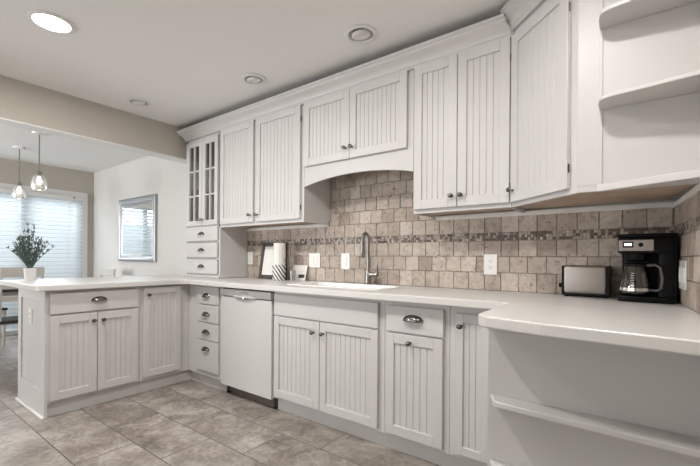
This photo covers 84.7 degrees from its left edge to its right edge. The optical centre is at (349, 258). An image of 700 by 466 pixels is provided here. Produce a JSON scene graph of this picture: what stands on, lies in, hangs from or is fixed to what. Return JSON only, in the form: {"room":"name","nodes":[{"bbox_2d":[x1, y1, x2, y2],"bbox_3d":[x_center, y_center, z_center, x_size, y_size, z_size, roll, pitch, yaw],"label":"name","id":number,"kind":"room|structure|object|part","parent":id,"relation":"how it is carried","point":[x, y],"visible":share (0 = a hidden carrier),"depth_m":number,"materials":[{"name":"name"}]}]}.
{"room":"kitchen","nodes":[
{"label":"kitchen","id":0,"kind":"room"},
{"bbox_2d":[0,158,93,276],"bbox_3d":[-5.646,-0.150,4.120,0.120,2.445,5.070,0,0,37],"label":"wall","id":1,"kind":"structure","parent":0,"point":[58,178],"depth_m":5.77,"materials":[{"name":"beige paint"}]},
{"bbox_2d":[1,198,80,336],"bbox_3d":[-4.807,0.063,5.275,0.050,2.030,1.885,0,0,37],"label":"door","id":2,"kind":"structure","parent":1,"relation":"in","point":[15,332],"depth_m":5.45,"materials":[{"name":"white paint"}]},
{"bbox_2d":[0,188,82,332],"bbox_3d":[-4.706,0.031,5.199,0.082,1.956,1.865,0,0,37],"label":"window blind","id":3,"kind":"object","parent":1,"relation":"attached to","point":[70,267],"visible":0.61,"depth_m":5.58,"materials":[{"name":"white paint"}]},
{"bbox_2d":[0,183,87,277],"bbox_3d":[-4.740,0.026,5.224,0.018,2.105,2.035,0,0,37],"label":"trim","id":4,"kind":"structure","parent":1,"relation":"attached to","point":[2,185],"depth_m":5.98,"materials":[{"name":"white paint"}]},
{"bbox_2d":[0,335,439,465],"bbox_3d":[-2.568,1.134,1.823,7.816,0.080,5.310,0,0,37],"label":"floor","id":5,"kind":"structure","parent":0,"point":[191,422],"depth_m":2.40,"materials":[{"name":"tile"}]},
{"bbox_2d":[1,306,7,344],"bbox_3d":[-4.573,0.580,4.777,0.434,1.003,0.390,0,0,35],"label":"dining chair","id":6,"kind":"object","parent":5,"relation":"on","point":[4,309],"visible":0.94,"depth_m":4.79,"materials":[{"name":"grey"}]},
{"bbox_3d":[-4.327,0.862,4.806,0.035,0.440,0.035,0,0,-33],"label":"leg","id":7,"kind":"part","parent":6,"relation":"part of","materials":[{"name":"grey paint"}]},
{"bbox_2d":[2,289,17,296],"bbox_3d":[-4.010,0.703,4.476,1.230,0.762,1.160,0,0,37],"label":"dining table","id":8,"kind":"object","parent":5,"relation":"on","point":[9,292],"visible":0.02,"depth_m":4.07,"materials":[{"name":"grey"}]},
{"bbox_2d":[0,267,43,368],"bbox_3d":[-3.474,0.588,4.003,0.434,1.003,0.390,0,0,37],"label":"dining chair","id":9,"kind":"object","parent":5,"relation":"on","point":[4,271],"visible":0.37,"depth_m":3.83,"materials":[{"name":"grey"}]},
{"bbox_3d":[-3.435,0.588,3.768,0.092,1.003,0.036,0,0,37],"label":"leg","id":10,"kind":"part","parent":9,"relation":"part of","materials":[{"name":"grey paint"}]},
{"bbox_3d":[-3.496,0.638,4.019,0.380,0.030,0.390,0,0,37],"label":"seat","id":11,"kind":"part","parent":9,"relation":"part of","materials":[{"name":"grey"}]},
{"bbox_3d":[-3.340,0.404,3.904,0.018,0.050,0.330,0,0,37],"label":"rail","id":12,"kind":"part","parent":9,"relation":"part of","materials":[{"name":"grey paint"}]},
{"bbox_3d":[-3.330,0.284,3.897,0.018,0.050,0.330,0,0,37],"label":"rail","id":13,"kind":"part","parent":9,"relation":"part of","materials":[{"name":"grey paint"}]},
{"bbox_3d":[-3.318,0.139,3.889,0.018,0.100,0.330,0,0,37],"label":"rail","id":14,"kind":"part","parent":9,"relation":"part of","materials":[{"name":"grey paint"}]},
{"bbox_3d":[-3.238,0.589,4.033,0.092,1.003,0.036,0,0,37],"label":"leg","id":15,"kind":"part","parent":9,"relation":"part of","materials":[{"name":"grey paint"}]},
{"bbox_2d":[15,286,139,419],"bbox_3d":[-2.123,0.659,3.025,0.679,0.876,0.641,0,0,37],"label":"base cabinet","id":16,"kind":"object","parent":5,"relation":"on","point":[80,348],"visible":0.99,"depth_m":2.81,"materials":[{"name":"white paint"}]},
{"bbox_3d":[-2.333,1.086,2.788,0.630,0.020,0.014,0,0,37],"label":"shoe moulding","id":17,"kind":"part","parent":16,"relation":"part of","materials":[{"name":"white paint"}]},
{"bbox_2d":[29,309,31,323],"bbox_3d":[-2.338,0.424,2.809,0.066,0.102,0.010,0,0,37],"label":"wall outlet","id":18,"kind":"object","parent":16,"relation":"attached to","point":[30,310],"visible":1,"depth_m":2.80,"materials":[{"name":"white plastic"}]},
{"bbox_3d":[-2.318,0.658,2.799,0.617,0.876,0.020,0,0,37],"label":"panel","id":19,"kind":"part","parent":16,"relation":"part of","materials":[{"name":"white paint"}]},
{"bbox_3d":[-1.967,0.689,2.740,0.020,0.582,0.284,0,0,37],"label":"door","id":20,"kind":"part","parent":16,"relation":"part of","materials":[{"name":"white paint"}]},
{"bbox_3d":[-1.878,0.314,2.857,0.020,0.146,0.575,0,0,37],"label":"drawer","id":21,"kind":"part","parent":16,"relation":"part of","materials":[{"name":"white paint"}]},
{"bbox_3d":[-1.854,0.298,2.848,0.029,0.033,0.108,0,0,37],"label":"cup pull","id":22,"kind":"part","parent":16,"relation":"part of","materials":[{"name":"grey metal"}]},
{"bbox_3d":[-1.794,0.691,2.973,0.020,0.582,0.286,0,0,37],"label":"door","id":23,"kind":"part","parent":16,"relation":"part of","materials":[{"name":"white paint"}]},
{"bbox_2d":[100,268,115,276],"bbox_3d":[-3.381,0.613,5.027,0.390,0.953,0.434,0,0,33],"label":"dining chair","id":24,"kind":"object","parent":5,"relation":"on","point":[106,272],"visible":0.11,"depth_m":5.17,"materials":[{"name":"grey"}]},
{"bbox_3d":[-3.275,0.187,5.188,0.330,0.095,0.018,0,0,33],"label":"rail","id":25,"kind":"part","parent":24,"relation":"part of","materials":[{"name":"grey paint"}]},
{"bbox_2d":[138,284,188,392],"bbox_3d":[-1.798,0.661,3.450,0.664,0.876,0.424,0,0,37],"label":"base cabinet","id":26,"kind":"object","parent":5,"relation":"on","point":[164,309],"visible":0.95,"depth_m":3.26,"materials":[{"name":"white paint"}]},
{"bbox_3d":[-1.587,0.605,3.249,0.020,0.735,0.318,0,0,37],"label":"door","id":27,"kind":"part","parent":26,"relation":"part of","materials":[{"name":"white paint"}]},
{"bbox_2d":[187,284,227,390],"bbox_3d":[-1.122,0.666,3.518,0.548,0.876,0.589,0,0,37],"label":"base cabinet","id":28,"kind":"object","parent":5,"relation":"on","point":[204,301],"visible":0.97,"depth_m":3.28,"materials":[{"name":"white paint"}]},
{"bbox_3d":[-1.204,0.830,3.260,0.305,0.257,0.020,0,0,37],"label":"drawer","id":29,"kind":"part","parent":28,"relation":"part of","materials":[{"name":"white paint"}]},
{"bbox_3d":[-1.203,0.622,3.260,0.305,0.143,0.020,0,0,37],"label":"drawer","id":30,"kind":"part","parent":28,"relation":"part of","materials":[{"name":"white paint"}]},
{"bbox_3d":[-1.202,0.470,3.260,0.305,0.147,0.020,0,0,37],"label":"drawer","id":31,"kind":"part","parent":28,"relation":"part of","materials":[{"name":"white paint"}]},
{"bbox_3d":[-1.201,0.315,3.260,0.305,0.147,0.020,0,0,37],"label":"drawer","id":32,"kind":"part","parent":28,"relation":"part of","materials":[{"name":"white paint"}]},
{"bbox_2d":[220,287,277,408],"bbox_3d":[-0.656,0.673,3.164,0.610,0.868,0.580,0,0,37],"label":"dishwasher","id":33,"kind":"object","parent":5,"relation":"on","point":[247,315],"visible":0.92,"depth_m":2.93,"materials":[{"name":"white metal"}]},
{"bbox_3d":[-0.807,0.274,2.958,0.606,0.058,0.063,0,0,37],"label":"control panel","id":34,"kind":"part","parent":33,"relation":"part of","materials":[{"name":"white plastic"}]},
{"bbox_3d":[-0.766,1.057,3.018,0.580,0.100,0.013,0,0,37],"label":"kick panel","id":35,"kind":"part","parent":33,"relation":"part of","materials":[{"name":"brown"}]},
{"bbox_2d":[273,292,387,446],"bbox_3d":[-0.031,0.673,2.703,0.938,0.876,0.594,0,0,37],"label":"base cabinet","id":36,"kind":"object","parent":5,"relation":"on","point":[329,351],"visible":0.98,"depth_m":2.45,"materials":[{"name":"white paint"}]},
{"bbox_3d":[-0.370,0.703,2.640,0.432,0.577,0.020,0,0,37],"label":"door","id":37,"kind":"part","parent":36,"relation":"part of","materials":[{"name":"white paint"}]},
{"bbox_3d":[-0.014,0.705,2.375,0.445,0.577,0.020,0,0,37],"label":"door","id":38,"kind":"part","parent":36,"relation":"part of","materials":[{"name":"white paint"}]},
{"bbox_2d":[0,274,699,355],"bbox_3d":[-0.587,0.211,2.473,4.368,0.040,1.669,0,0,37],"label":"countertop","id":39,"kind":"structure","parent":36,"relation":"on","point":[670,328],"depth_m":1.61,"materials":[{"name":"white stone"}]},
{"bbox_2d":[6,222,53,279],"bbox_3d":[-2.611,-0.060,3.128,0.261,0.472,0.264,0,0,-4],"label":"potted plant","id":40,"kind":"object","parent":39,"relation":"on","point":[29,258],"visible":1,"depth_m":3.11,"materials":[{"name":"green plant"}]},
{"bbox_3d":[-2.608,0.128,3.130,0.068,0.097,0.068,0,0,37],"label":"pot","id":41,"kind":"part","parent":40,"relation":"part of","materials":[{"name":"white ceramic"}]},
{"bbox_2d":[185,132,247,277],"bbox_3d":[-1.352,-0.511,3.853,0.577,1.392,0.375,0,0,37],"label":"display cabinet","id":42,"kind":"object","parent":39,"relation":"on","point":[212,251],"visible":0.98,"depth_m":3.71,"materials":[{"name":"white paint"}]},
{"bbox_3d":[-1.543,-0.736,3.817,0.270,0.835,0.020,0,0,37],"label":"door","id":43,"kind":"part","parent":42,"relation":"part of","materials":[{"name":"white paint"}]},
{"bbox_3d":[-1.541,-0.736,3.818,0.180,0.741,0.003,0,0,37],"label":"glass pane","id":44,"kind":"part","parent":42,"relation":"part of","materials":[{"name":"clear glass"}]},
{"bbox_3d":[-1.446,0.078,3.740,0.526,0.138,0.020,0,0,37],"label":"drawer","id":45,"kind":"part","parent":42,"relation":"part of","materials":[{"name":"white paint"}]},
{"bbox_3d":[-1.445,-0.079,3.740,0.526,0.138,0.020,0,0,37],"label":"drawer","id":46,"kind":"part","parent":42,"relation":"part of","materials":[{"name":"white paint"}]},
{"bbox_3d":[-1.444,-0.237,3.740,0.526,0.138,0.020,0,0,37],"label":"drawer","id":47,"kind":"part","parent":42,"relation":"part of","materials":[{"name":"white paint"}]},
{"bbox_3d":[-1.329,-0.735,3.658,0.250,0.835,0.020,0,0,37],"label":"door","id":48,"kind":"part","parent":42,"relation":"part of","materials":[{"name":"white paint"}]},
{"bbox_3d":[-1.328,-0.735,3.660,0.160,0.741,0.003,0,0,37],"label":"glass pane","id":49,"kind":"part","parent":42,"relation":"part of","materials":[{"name":"clear glass"}]},
{"bbox_3d":[-1.356,0.173,3.854,0.577,0.024,0.314,0,0,37],"label":"moulding","id":50,"kind":"part","parent":42,"relation":"part of","materials":[{"name":"white paint"}]},
{"bbox_2d":[258,242,284,278],"bbox_3d":[-0.720,0.021,3.539,0.300,0.333,0.069,0,0,37],"label":"picture frame","id":51,"kind":"object","parent":39,"relation":"on","point":[267,254],"visible":0.65,"depth_m":3.58,"materials":[{"name":"grey wood"}]},
{"bbox_2d":[272,243,286,280],"bbox_3d":[-0.611,0.029,3.334,0.121,0.322,0.121,0,0,-21],"label":"paper towel holder","id":52,"kind":"object","parent":39,"relation":"on","point":[279,267],"visible":0.98,"depth_m":3.29,"materials":[{"name":"paper"}]},
{"bbox_2d":[291,265,307,280],"bbox_3d":[-0.443,0.125,3.351,0.170,0.132,0.036,0,0,37],"label":"greeting card","id":53,"kind":"object","parent":39,"relation":"on","point":[301,270],"visible":0.96,"depth_m":3.35,"materials":[{"name":"white paper"}]},
{"bbox_2d":[287,281,404,289],"bbox_3d":[-0.046,0.272,2.713,0.810,0.170,0.360,0,0,37],"label":"sink","id":54,"kind":"object","parent":39,"relation":"in","point":[317,283],"visible":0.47,"depth_m":2.77,"materials":[{"name":"white ceramic"}]},
{"bbox_2d":[360,232,378,283],"bbox_3d":[0.140,-0.001,2.841,0.117,0.393,0.123,0,0,37],"label":"kitchen faucet","id":55,"kind":"object","parent":39,"relation":"on","point":[368,274],"visible":0.92,"depth_m":2.86,"materials":[{"name":"silver metal"}]},
{"bbox_3d":[0.171,0.093,2.858,0.087,0.090,0.033,0,0,37],"label":"lever handle","id":56,"kind":"part","parent":55,"relation":"part of","materials":[{"name":"silver metal"}]},
{"bbox_2d":[559,265,611,297],"bbox_3d":[1.254,0.120,2.056,0.238,0.166,0.107,0,0,37],"label":"toaster","id":57,"kind":"object","parent":39,"relation":"on","point":[577,280],"visible":1,"depth_m":2.01,"materials":[{"name":"silver metal"}]},
{"bbox_2d":[616,233,677,303],"bbox_3d":[1.426,0.045,1.853,0.228,0.318,0.227,0,0,37],"label":"coffee maker","id":58,"kind":"object","parent":39,"relation":"on","point":[661,249],"visible":0.98,"depth_m":1.77,"materials":[{"name":"black plastic"}]},
{"bbox_2d":[624,253,647,260],"bbox_3d":[1.370,-0.005,1.841,0.090,0.038,0.090,0,0,37],"label":"basket","id":59,"kind":"object","parent":58,"relation":"on","point":[628,256],"depth_m":1.81,"materials":[{"name":"black plastic"}]},
{"bbox_3d":[1.334,-0.061,1.793,0.132,0.052,0.006,0,0,37],"label":"control panel","id":60,"kind":"part","parent":58,"relation":"part of","materials":[{"name":"silver metal"}]},
{"bbox_2d":[619,263,663,295],"bbox_3d":[1.384,0.098,1.830,0.171,0.154,0.134,0,0,37],"label":"coffee carafe","id":61,"kind":"object","parent":58,"relation":"on","point":[622,288],"visible":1,"depth_m":1.80,"materials":[{"name":"clear glass"}]},
{"bbox_3d":[1.370,0.030,1.841,0.094,0.016,0.094,0,0,37],"label":"lid","id":62,"kind":"part","parent":61,"relation":"part of","materials":[{"name":"black plastic"}]},
{"bbox_3d":[1.369,0.106,1.841,0.132,0.138,0.132,0,0,37],"label":"glass","id":63,"kind":"part","parent":61,"relation":"part of","materials":[{"name":"clear glass"}]},
{"bbox_3d":[1.406,0.090,1.768,0.018,0.132,0.067,0,0,-26],"label":"handle","id":64,"kind":"part","parent":61,"relation":"part of","materials":[{"name":"grey plastic"}]},
{"bbox_3d":[1.428,-0.107,1.855,0.228,0.014,0.224,0,0,37],"label":"lid","id":65,"kind":"part","parent":58,"relation":"part of","materials":[{"name":"black plastic"}]},
{"bbox_2d":[384,301,452,465],"bbox_3d":[0.504,0.677,2.305,0.396,0.876,0.594,0,0,37],"label":"base cabinet","id":66,"kind":"object","parent":5,"relation":"on","point":[417,336],"visible":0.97,"depth_m":2.09,"materials":[{"name":"white paint"}]},
{"bbox_3d":[0.336,0.327,2.084,0.124,0.036,0.032,0,0,37],"label":"cup pull","id":67,"kind":"part","parent":66,"relation":"part of","materials":[{"name":"grey metal"}]},
{"bbox_3d":[0.347,0.710,2.106,0.342,0.573,0.020,0,0,37],"label":"door","id":68,"kind":"part","parent":66,"relation":"part of","materials":[{"name":"white paint"}]},
{"bbox_3d":[0.351,0.341,2.105,0.346,0.148,0.020,0,0,37],"label":"drawer","id":69,"kind":"part","parent":66,"relation":"part of","materials":[{"name":"white paint"}]},
{"bbox_2d":[449,306,488,465],"bbox_3d":[0.794,0.679,2.089,0.328,0.876,0.594,0,0,37],"label":"base cabinet","id":70,"kind":"object","parent":5,"relation":"on","point":[468,339],"visible":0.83,"depth_m":1.92,"materials":[{"name":"white paint"}]},
{"bbox_2d":[487,328,699,465],"bbox_3d":[0.884,0.670,1.368,0.672,0.856,0.554,0,0,37],"label":"shelf unit","id":71,"kind":"object","parent":5,"relation":"on","point":[552,401],"visible":0.83,"depth_m":1.24,"materials":[{"name":"white paint"}]},
{"bbox_3d":[0.753,0.757,1.187,0.664,0.021,0.108,0,0,37],"label":"shelf","id":72,"kind":"part","parent":71,"relation":"part of","materials":[{"name":"white paint"}]},
{"bbox_3d":[0.755,0.514,1.187,0.664,0.021,0.108,0,0,37],"label":"shelf","id":73,"kind":"part","parent":71,"relation":"part of","materials":[{"name":"white paint"}]},
{"bbox_2d":[0,0,508,172],"bbox_3d":[-2.550,-1.391,1.823,7.816,0.080,5.310,0,0,37],"label":"ceiling","id":74,"kind":"structure","parent":0,"point":[189,59],"depth_m":2.45,"materials":[{"name":"paint"}]},
{"bbox_2d":[11,146,26,198],"bbox_3d":[-4.048,-1.046,4.702,0.146,0.630,0.146,0,0,37],"label":"pendant lamp","id":75,"kind":"object","parent":74,"relation":"hanging from","point":[19,184],"visible":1,"depth_m":4.69,"materials":[{"name":"clear glass"}]},
{"bbox_3d":[-4.049,-0.811,4.702,0.146,0.160,0.146,0,0,37],"label":"lamp shade","id":76,"kind":"part","parent":75,"relation":"part of","materials":[{"name":"clear glass"}]},
{"bbox_3d":[-4.049,-0.835,4.702,0.054,0.097,0.054,0,0,37],"label":"bulb","id":77,"kind":"part","parent":75,"relation":"part of","materials":[{"name":"beige glass"}]},
{"bbox_3d":[-4.047,-1.129,4.702,0.011,0.425,0.011,0,0,-31],"label":"rod","id":78,"kind":"part","parent":75,"relation":"part of","materials":[{"name":"silver metal"}]},
{"bbox_2d":[30,131,47,190],"bbox_3d":[-3.353,-1.046,4.145,0.146,0.620,0.146,0,0,37],"label":"pendant lamp","id":79,"kind":"object","parent":74,"relation":"hanging from","point":[38,173],"visible":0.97,"depth_m":4.13,"materials":[{"name":"clear glass"}]},
{"bbox_3d":[-3.352,-1.129,4.145,0.011,0.415,0.011,0,0,14],"label":"rod","id":80,"kind":"part","parent":79,"relation":"part of","materials":[{"name":"silver metal"}]},
{"bbox_3d":[-3.354,-0.816,4.145,0.146,0.160,0.146,0,0,37],"label":"lamp shade","id":81,"kind":"part","parent":79,"relation":"part of","materials":[{"name":"clear glass"}]},
{"bbox_3d":[-3.354,-0.840,4.145,0.054,0.097,0.054,0,0,37],"label":"bulb","id":82,"kind":"part","parent":79,"relation":"part of","materials":[{"name":"beige glass"}]},
{"bbox_2d":[26,10,75,33],"bbox_3d":[-1.696,-1.340,2.186,0.224,0.010,0.224,0,0,37],"label":"recessed light","id":83,"kind":"object","parent":74,"relation":"in","point":[49,21],"visible":1,"depth_m":2.17,"materials":[{"name":"white paint"}]},
{"bbox_2d":[0,75,187,158],"bbox_3d":[-3.103,-1.197,2.234,0.140,0.315,5.070,0,0,37],"label":"ceiling beam","id":84,"kind":"structure","parent":74,"relation":"attached to","point":[20,101],"depth_m":3.26,"materials":[{"name":"beige paint"}]},
{"bbox_2d":[0,117,186,163],"bbox_3d":[-3.104,-1.036,2.234,0.150,0.010,5.070,0,0,37],"label":"trim","id":85,"kind":"structure","parent":84,"relation":"attached to","point":[4,121],"depth_m":3.32,"materials":[{"name":"white paint"}]},
{"bbox_2d":[126,98,150,106],"bbox_3d":[-1.816,-1.336,3.306,0.188,0.038,0.188,0,0,37],"label":"recessed light","id":86,"kind":"object","parent":74,"relation":"in","point":[139,102],"visible":1,"depth_m":3.28,"materials":[{"name":"white paint"}]},
{"bbox_2d":[241,73,266,84],"bbox_3d":[-0.716,-1.329,2.867,0.188,0.038,0.188,0,0,37],"label":"recessed light","id":87,"kind":"object","parent":74,"relation":"in","point":[249,78],"visible":1,"depth_m":2.84,"materials":[{"name":"white paint"}]},
{"bbox_2d":[344,24,377,43],"bbox_3d":[0.065,-1.323,2.282,0.198,0.040,0.198,0,0,37],"label":"recessed light","id":88,"kind":"object","parent":74,"relation":"in","point":[359,33],"visible":1,"depth_m":2.26,"materials":[{"name":"white paint"}]},
{"bbox_2d":[93,156,677,293],"bbox_3d":[-1.170,-0.119,4.025,7.416,2.445,0.120,0,0,37],"label":"wall","id":89,"kind":"structure","parent":0,"point":[148,175],"depth_m":5.04,"materials":[{"name":"paint"}]},
{"bbox_2d":[118,194,157,261],"bbox_3d":[-2.892,-0.392,5.207,1.040,0.868,0.039,0,0,37],"label":"wall mirror","id":90,"kind":"object","parent":89,"relation":"attached to","point":[137,229],"visible":1,"depth_m":5.18,"materials":[{"name":"silver metal"}]},
{"bbox_2d":[123,202,151,253],"bbox_3d":[-2.888,-0.392,5.211,0.846,0.674,0.006,0,0,37],"label":"mirror glass","id":91,"kind":"object","parent":90,"relation":"attached to","point":[137,216],"depth_m":5.20,"materials":[{"name":"white"}]},
{"bbox_2d":[220,105,330,229],"bbox_3d":[-0.696,-0.743,3.365,1.063,0.920,0.375,0,0,37],"label":"upper cabinet","id":92,"kind":"object","parent":89,"relation":"attached to","point":[262,169],"visible":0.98,"depth_m":3.18,"materials":[{"name":"white paint"}]},
{"bbox_3d":[-1.009,-0.747,3.419,0.467,0.872,0.020,0,0,37],"label":"door","id":93,"kind":"part","parent":92,"relation":"part of","materials":[{"name":"white paint"}]},
{"bbox_3d":[-0.586,-0.744,3.105,0.515,0.872,0.020,0,0,37],"label":"door","id":94,"kind":"part","parent":92,"relation":"part of","materials":[{"name":"white paint"}]},
{"bbox_2d":[246,223,329,230],"bbox_3d":[-0.599,-0.280,3.506,1.050,0.028,0.029,0,0,37],"label":"trim","id":95,"kind":"structure","parent":92,"relation":"attached to","point":[307,225],"depth_m":3.45,"materials":[{"name":"white paint"}]},
{"bbox_2d":[177,13,513,141],"bbox_3d":[-0.348,-1.229,3.096,3.227,0.105,0.397,0,0,37],"label":"crown molding","id":96,"kind":"structure","parent":92,"relation":"attached to","point":[496,28],"depth_m":2.53,"materials":[{"name":"white paint"}]},
{"bbox_2d":[304,70,413,186],"bbox_3d":[0.104,-0.870,2.771,0.926,0.655,0.375,0,0,37],"label":"upper cabinet","id":97,"kind":"object","parent":89,"relation":"attached to","point":[369,126],"visible":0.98,"depth_m":2.61,"materials":[{"name":"white paint"}]},
{"bbox_3d":[-0.173,-0.937,2.798,0.432,0.484,0.020,0,0,37],"label":"door","id":98,"kind":"part","parent":97,"relation":"part of","materials":[{"name":"white paint"}]},
{"bbox_3d":[0.181,-0.935,2.535,0.443,0.484,0.020,0,0,37],"label":"door","id":99,"kind":"part","parent":97,"relation":"part of","materials":[{"name":"white paint"}]},
{"bbox_2d":[247,170,674,296],"bbox_3d":[0.290,-0.284,2.855,3.254,0.961,0.015,0,0,37],"label":"tile backsplash","id":100,"kind":"structure","parent":89,"relation":"attached to","point":[407,248],"depth_m":2.61,"materials":[{"name":"tile"}]},
{"bbox_2d":[248,252,252,263],"bbox_3d":[-0.983,-0.003,3.785,0.080,0.125,0.010,0,0,37],"label":"light switch","id":101,"kind":"object","parent":100,"relation":"attached to","point":[250,254],"visible":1,"depth_m":3.78,"materials":[{"name":"white plastic"}]},
{"bbox_2d":[309,253,319,267],"bbox_3d":[-0.303,0.018,3.279,0.125,0.122,0.010,0,0,37],"label":"light switch","id":102,"kind":"object","parent":100,"relation":"attached to","point":[314,258],"visible":1,"depth_m":3.28,"materials":[{"name":"white plastic"}]},
{"bbox_2d":[341,253,349,269],"bbox_3d":[-0.036,0.024,3.080,0.085,0.130,0.010,0,0,37],"label":"light switch","id":103,"kind":"object","parent":100,"relation":"attached to","point":[345,257],"visible":1,"depth_m":3.07,"materials":[{"name":"white plastic"}]},
{"bbox_2d":[484,254,496,274],"bbox_3d":[0.877,0.038,2.401,0.082,0.128,0.010,0,0,37],"label":"wall outlet","id":104,"kind":"object","parent":100,"relation":"attached to","point":[490,260],"visible":1,"depth_m":2.40,"materials":[{"name":"white plastic"}]},
{"bbox_2d":[413,37,524,217],"bbox_3d":[0.709,-0.733,2.320,0.580,0.920,0.375,0,0,37],"label":"upper cabinet","id":105,"kind":"object","parent":89,"relation":"attached to","point":[462,101],"visible":1,"depth_m":2.18,"materials":[{"name":"white paint"}]},
{"bbox_3d":[0.508,-0.737,2.290,0.273,0.876,0.020,0,0,37],"label":"door","id":106,"kind":"part","parent":105,"relation":"part of","materials":[{"name":"white paint"}]},
{"bbox_3d":[0.735,-0.735,2.122,0.284,0.876,0.020,0,0,37],"label":"door","id":107,"kind":"part","parent":105,"relation":"part of","materials":[{"name":"white paint"}]},
{"bbox_2d":[500,0,699,208],"bbox_3d":[1.089,-0.786,1.764,0.795,1.039,0.814,0,0,37],"label":"upper cabinet","id":108,"kind":"object","parent":89,"relation":"attached to","point":[605,94],"visible":0.99,"depth_m":1.55,"materials":[{"name":"white paint"}]},
{"bbox_3d":[0.965,-1.254,1.631,0.238,0.105,0.856,0,0,-30],"label":"crown moulding","id":109,"kind":"part","parent":108,"relation":"part of","materials":[{"name":"white paint"}]},
{"bbox_3d":[0.892,-0.732,1.825,0.020,0.876,0.406,0,0,-10],"label":"door","id":110,"kind":"part","parent":108,"relation":"part of","materials":[{"name":"white paint"}]},
{"bbox_2d":[436,183,699,220],"bbox_3d":[0.886,-0.266,1.922,1.303,0.036,0.799,0,0,37],"label":"trim","id":111,"kind":"structure","parent":108,"relation":"attached to","point":[674,204],"depth_m":2.09,"materials":[{"name":"white paint"}]},
{"bbox_2d":[597,169,699,191],"bbox_3d":[1.084,-0.280,1.382,0.339,0.028,0.161,0,0,37],"label":"shelf","id":112,"kind":"object","parent":108,"relation":"attached to","point":[692,176],"depth_m":1.39,"materials":[{"name":"white paint"}]},
{"bbox_2d":[598,70,699,109],"bbox_3d":[1.083,-0.601,1.373,0.336,0.015,0.180,0,0,37],"label":"shelf","id":113,"kind":"object","parent":108,"relation":"attached to","point":[684,86],"depth_m":1.38,"materials":[{"name":"white paint"}]},
{"bbox_2d":[598,0,699,29],"bbox_3d":[1.085,-0.924,1.373,0.336,0.015,0.180,0,0,37],"label":"shelf","id":114,"kind":"object","parent":108,"relation":"attached to","point":[624,13],"depth_m":1.42,"materials":[{"name":"white paint"}]},
{"bbox_3d":[0.265,-0.109,-0.278,0.424,2.445,5.070,0,0,37],"label":"wall","id":115,"kind":"structure","parent":0,"visible":0},
{"bbox_2d":[675,192,699,312],"bbox_3d":[1.274,-0.028,1.387,0.015,0.462,1.184,0,0,33],"label":"tile backsplash","id":116,"kind":"structure","parent":115,"relation":"attached to","point":[687,215],"depth_m":1.55,"materials":[{"name":"stone"}]},
{"bbox_2d":[678,261,686,289],"bbox_3d":[1.443,0.072,1.668,0.010,0.125,0.155,0,0,33],"label":"light switch","id":117,"kind":"object","parent":116,"relation":"attached to","point":[682,270],"visible":1,"depth_m":1.64,"materials":[{"name":"white plastic"}]}
]}

